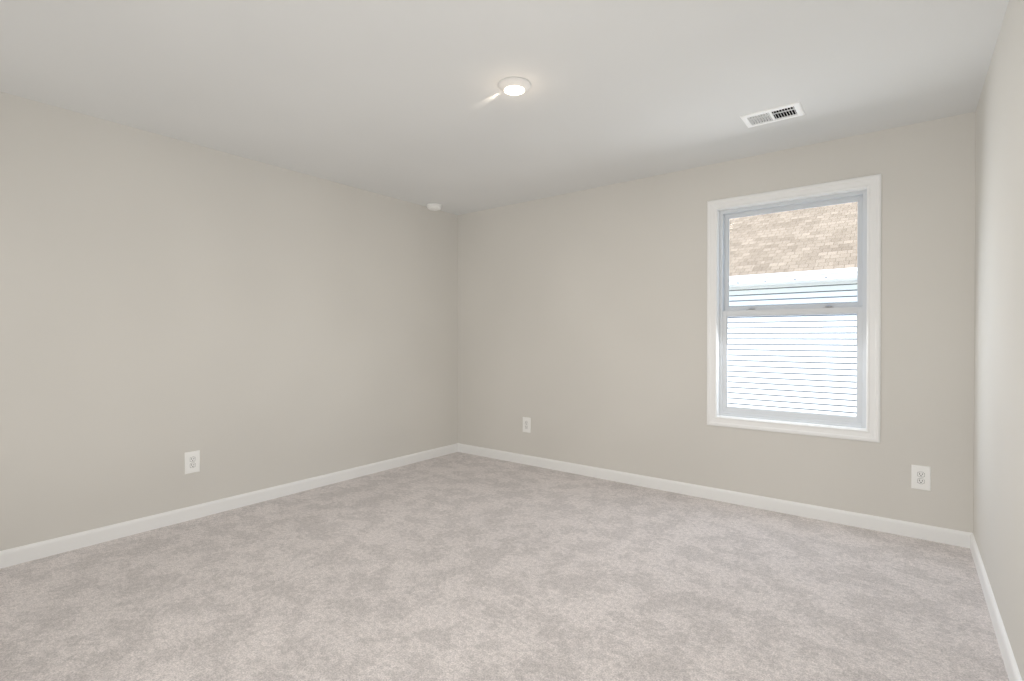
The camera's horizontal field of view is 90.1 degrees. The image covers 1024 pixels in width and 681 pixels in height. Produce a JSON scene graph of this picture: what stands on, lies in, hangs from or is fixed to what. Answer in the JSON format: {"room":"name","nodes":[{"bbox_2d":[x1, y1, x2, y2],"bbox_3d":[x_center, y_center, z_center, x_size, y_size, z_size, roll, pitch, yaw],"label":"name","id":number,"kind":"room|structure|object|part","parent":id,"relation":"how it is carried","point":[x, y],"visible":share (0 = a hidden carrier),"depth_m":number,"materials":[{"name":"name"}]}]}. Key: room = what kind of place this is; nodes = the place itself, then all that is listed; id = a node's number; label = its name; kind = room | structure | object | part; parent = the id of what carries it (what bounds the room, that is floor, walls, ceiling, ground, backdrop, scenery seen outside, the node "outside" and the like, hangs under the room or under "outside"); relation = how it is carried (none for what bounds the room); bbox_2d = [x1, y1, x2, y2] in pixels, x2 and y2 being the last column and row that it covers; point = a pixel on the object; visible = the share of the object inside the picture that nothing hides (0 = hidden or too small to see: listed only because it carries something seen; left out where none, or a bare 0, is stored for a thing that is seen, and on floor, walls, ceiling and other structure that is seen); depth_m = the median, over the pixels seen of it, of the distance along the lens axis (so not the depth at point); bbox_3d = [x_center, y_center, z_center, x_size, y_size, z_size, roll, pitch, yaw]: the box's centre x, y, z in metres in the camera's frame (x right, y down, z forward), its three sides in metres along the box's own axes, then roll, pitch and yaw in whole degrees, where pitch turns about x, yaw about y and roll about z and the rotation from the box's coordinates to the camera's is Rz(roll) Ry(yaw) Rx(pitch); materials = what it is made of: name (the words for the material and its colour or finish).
{"room":"empty bedroom","nodes":[
{"label":"empty bedroom","id":0,"kind":"room"},
{"bbox_2d":[0,92,457,550],"bbox_3d":[-1.900,-0.061,3.676,0.150,2.540,4.492,0,0,38],"label":"wall","id":1,"kind":"structure","parent":0,"point":[243,325],"depth_m":3.32,"materials":[{"name":"paint"}]},
{"bbox_2d":[185,450,199,473],"bbox_3d":[-2.076,0.791,3.325,0.008,0.140,0.089,0,0,38],"label":"electrical outlet","id":2,"kind":"object","parent":1,"relation":"attached to","point":[192,461],"visible":1,"depth_m":3.32,"materials":[{"name":"white plastic"}]},
{"bbox_2d":[0,443,457,568],"bbox_3d":[-1.836,1.116,3.634,0.013,0.086,4.192,0,0,38],"label":"baseboard","id":3,"kind":"structure","parent":1,"relation":"attached to","point":[31,552],"depth_m":3.31,"materials":[{"name":"white"}]},
{"bbox_2d":[0,452,1008,680],"bbox_3d":[-0.270,1.168,2.424,4.272,0.001,4.492,0,0,38],"label":"floor","id":4,"kind":"structure","parent":0,"point":[458,566],"depth_m":2.36,"materials":[{"name":"beige carpet"}]},
{"bbox_2d":[0,0,1008,214],"bbox_3d":[-0.270,-1.272,2.407,4.272,0.001,4.492,0,0,38],"label":"ceiling","id":5,"kind":"structure","parent":0,"point":[410,101],"depth_m":2.48,"materials":[{"name":"paint"}]},
{"bbox_2d":[427,203,441,210],"bbox_3d":[-0.741,-1.268,4.873,0.144,0.044,0.144,0,0,38],"label":"smoke detector","id":6,"kind":"object","parent":5,"relation":"attached to","point":[434,206],"visible":0.98,"depth_m":4.83,"materials":[{"name":"white plastic"}]},
{"bbox_2d":[498,77,530,95],"bbox_3d":[0.012,-1.260,2.551,0.166,0.028,0.166,0,0,38],"label":"recessed light","id":7,"kind":"object","parent":5,"relation":"in","point":[514,86],"visible":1,"depth_m":2.52,"materials":[{"name":"white"}]},
{"bbox_2d":[740,102,804,127],"bbox_3d":[1.472,-1.274,2.894,0.300,0.018,0.195,0,0,38],"label":"ceiling vent","id":8,"kind":"object","parent":5,"relation":"in","point":[755,117],"visible":1,"depth_m":2.89,"materials":[{"name":"white metal"}]},
{"bbox_2d":[750,107,796,123],"bbox_3d":[1.472,-1.386,2.894,0.236,0.220,0.131,0,0,38],"label":"duct","id":9,"kind":"object","parent":5,"relation":"attached to","point":[782,114],"visible":0.08,"depth_m":2.92,"materials":[{"name":"black metal"}]},
{"bbox_2d":[458,112,975,532],"bbox_3d":[1.058,-0.064,4.133,4.272,2.540,0.150,0,0,38],"label":"wall","id":10,"kind":"structure","parent":0,"point":[582,327],"depth_m":3.84,"materials":[{"name":"paint"}]},
{"bbox_2d":[523,417,530,432],"bbox_3d":[0.134,0.785,4.754,0.089,0.140,0.008,0,0,38],"label":"electrical outlet","id":11,"kind":"object","parent":10,"relation":"attached to","point":[527,424],"visible":1,"depth_m":4.75,"materials":[{"name":"white plastic"}]},
{"bbox_2d":[458,443,971,547],"bbox_3d":[1.008,1.113,4.076,3.972,0.086,0.013,0,0,38],"label":"baseboard","id":12,"kind":"structure","parent":10,"relation":"attached to","point":[918,531],"depth_m":3.56,"materials":[{"name":"white"}]},
{"bbox_2d":[707,174,881,442],"bbox_3d":[1.880,-0.197,3.485,1.032,1.635,0.168,0,0,38],"label":"window","id":13,"kind":"structure","parent":10,"relation":"in","point":[871,281],"depth_m":3.39,"materials":[{"name":"white plastic"}]},
{"bbox_2d":[748,305,833,309],"bbox_3d":[1.881,-0.223,3.486,0.530,0.016,0.040,0,0,38],"label":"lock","id":14,"kind":"object","parent":13,"relation":"attached to","point":[828,306],"visible":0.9,"depth_m":3.35,"materials":[{"name":"silver metal"}]},
{"bbox_3d":[1.881,0.155,3.489,0.790,0.661,0.004,0,0,38],"label":"sash glass","id":15,"kind":"part","parent":13,"relation":"part of","materials":[{"name":"clear glass"}]},
{"bbox_3d":[1.880,0.156,3.487,0.852,0.741,0.028,0,0,38],"label":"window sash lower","id":16,"kind":"part","parent":13,"relation":"part of","materials":[{"name":"white plastic"}]},
{"bbox_3d":[1.903,-0.567,3.512,0.790,0.653,0.004,0,0,38],"label":"sash glass","id":17,"kind":"part","parent":13,"relation":"part of","materials":[{"name":"clear glass"}]},
{"bbox_3d":[1.901,-0.563,3.510,0.852,0.723,0.028,0,0,38],"label":"window sash upper","id":18,"kind":"part","parent":13,"relation":"part of","materials":[{"name":"white plastic"}]},
{"bbox_2d":[911,465,930,490],"bbox_3d":[2.400,0.806,3.002,0.089,0.140,0.008,0,0,38],"label":"electrical outlet","id":19,"kind":"object","parent":10,"relation":"attached to","point":[920,477],"visible":1,"depth_m":3.00,"materials":[{"name":"white plastic"}]},
{"bbox_2d":[973,0,1023,680],"bbox_3d":[1.361,-0.044,1.155,0.150,2.540,4.492,0,0,38],"label":"wall","id":20,"kind":"structure","parent":0,"point":[998,491],"depth_m":2.02,"materials":[{"name":"paint"}]},
{"bbox_2d":[970,533,1021,680],"bbox_3d":[1.296,1.133,1.213,0.013,0.086,4.192,0,0,38],"label":"baseboard","id":21,"kind":"structure","parent":20,"relation":"attached to","point":[1011,666],"depth_m":2.04,"materials":[{"name":"white"}]},
{"label":"outside","id":22,"kind":"structure","parent":0,"visible":0},
{"bbox_2d":[728,202,857,415],"bbox_3d":[6.377,-0.373,7.717,32.000,9.410,12.031,0,0,38],"label":"window glass","id":23,"kind":"structure","parent":22,"point":[753,279],"depth_m":8.52,"materials":[{"name":"white"}]}
]}

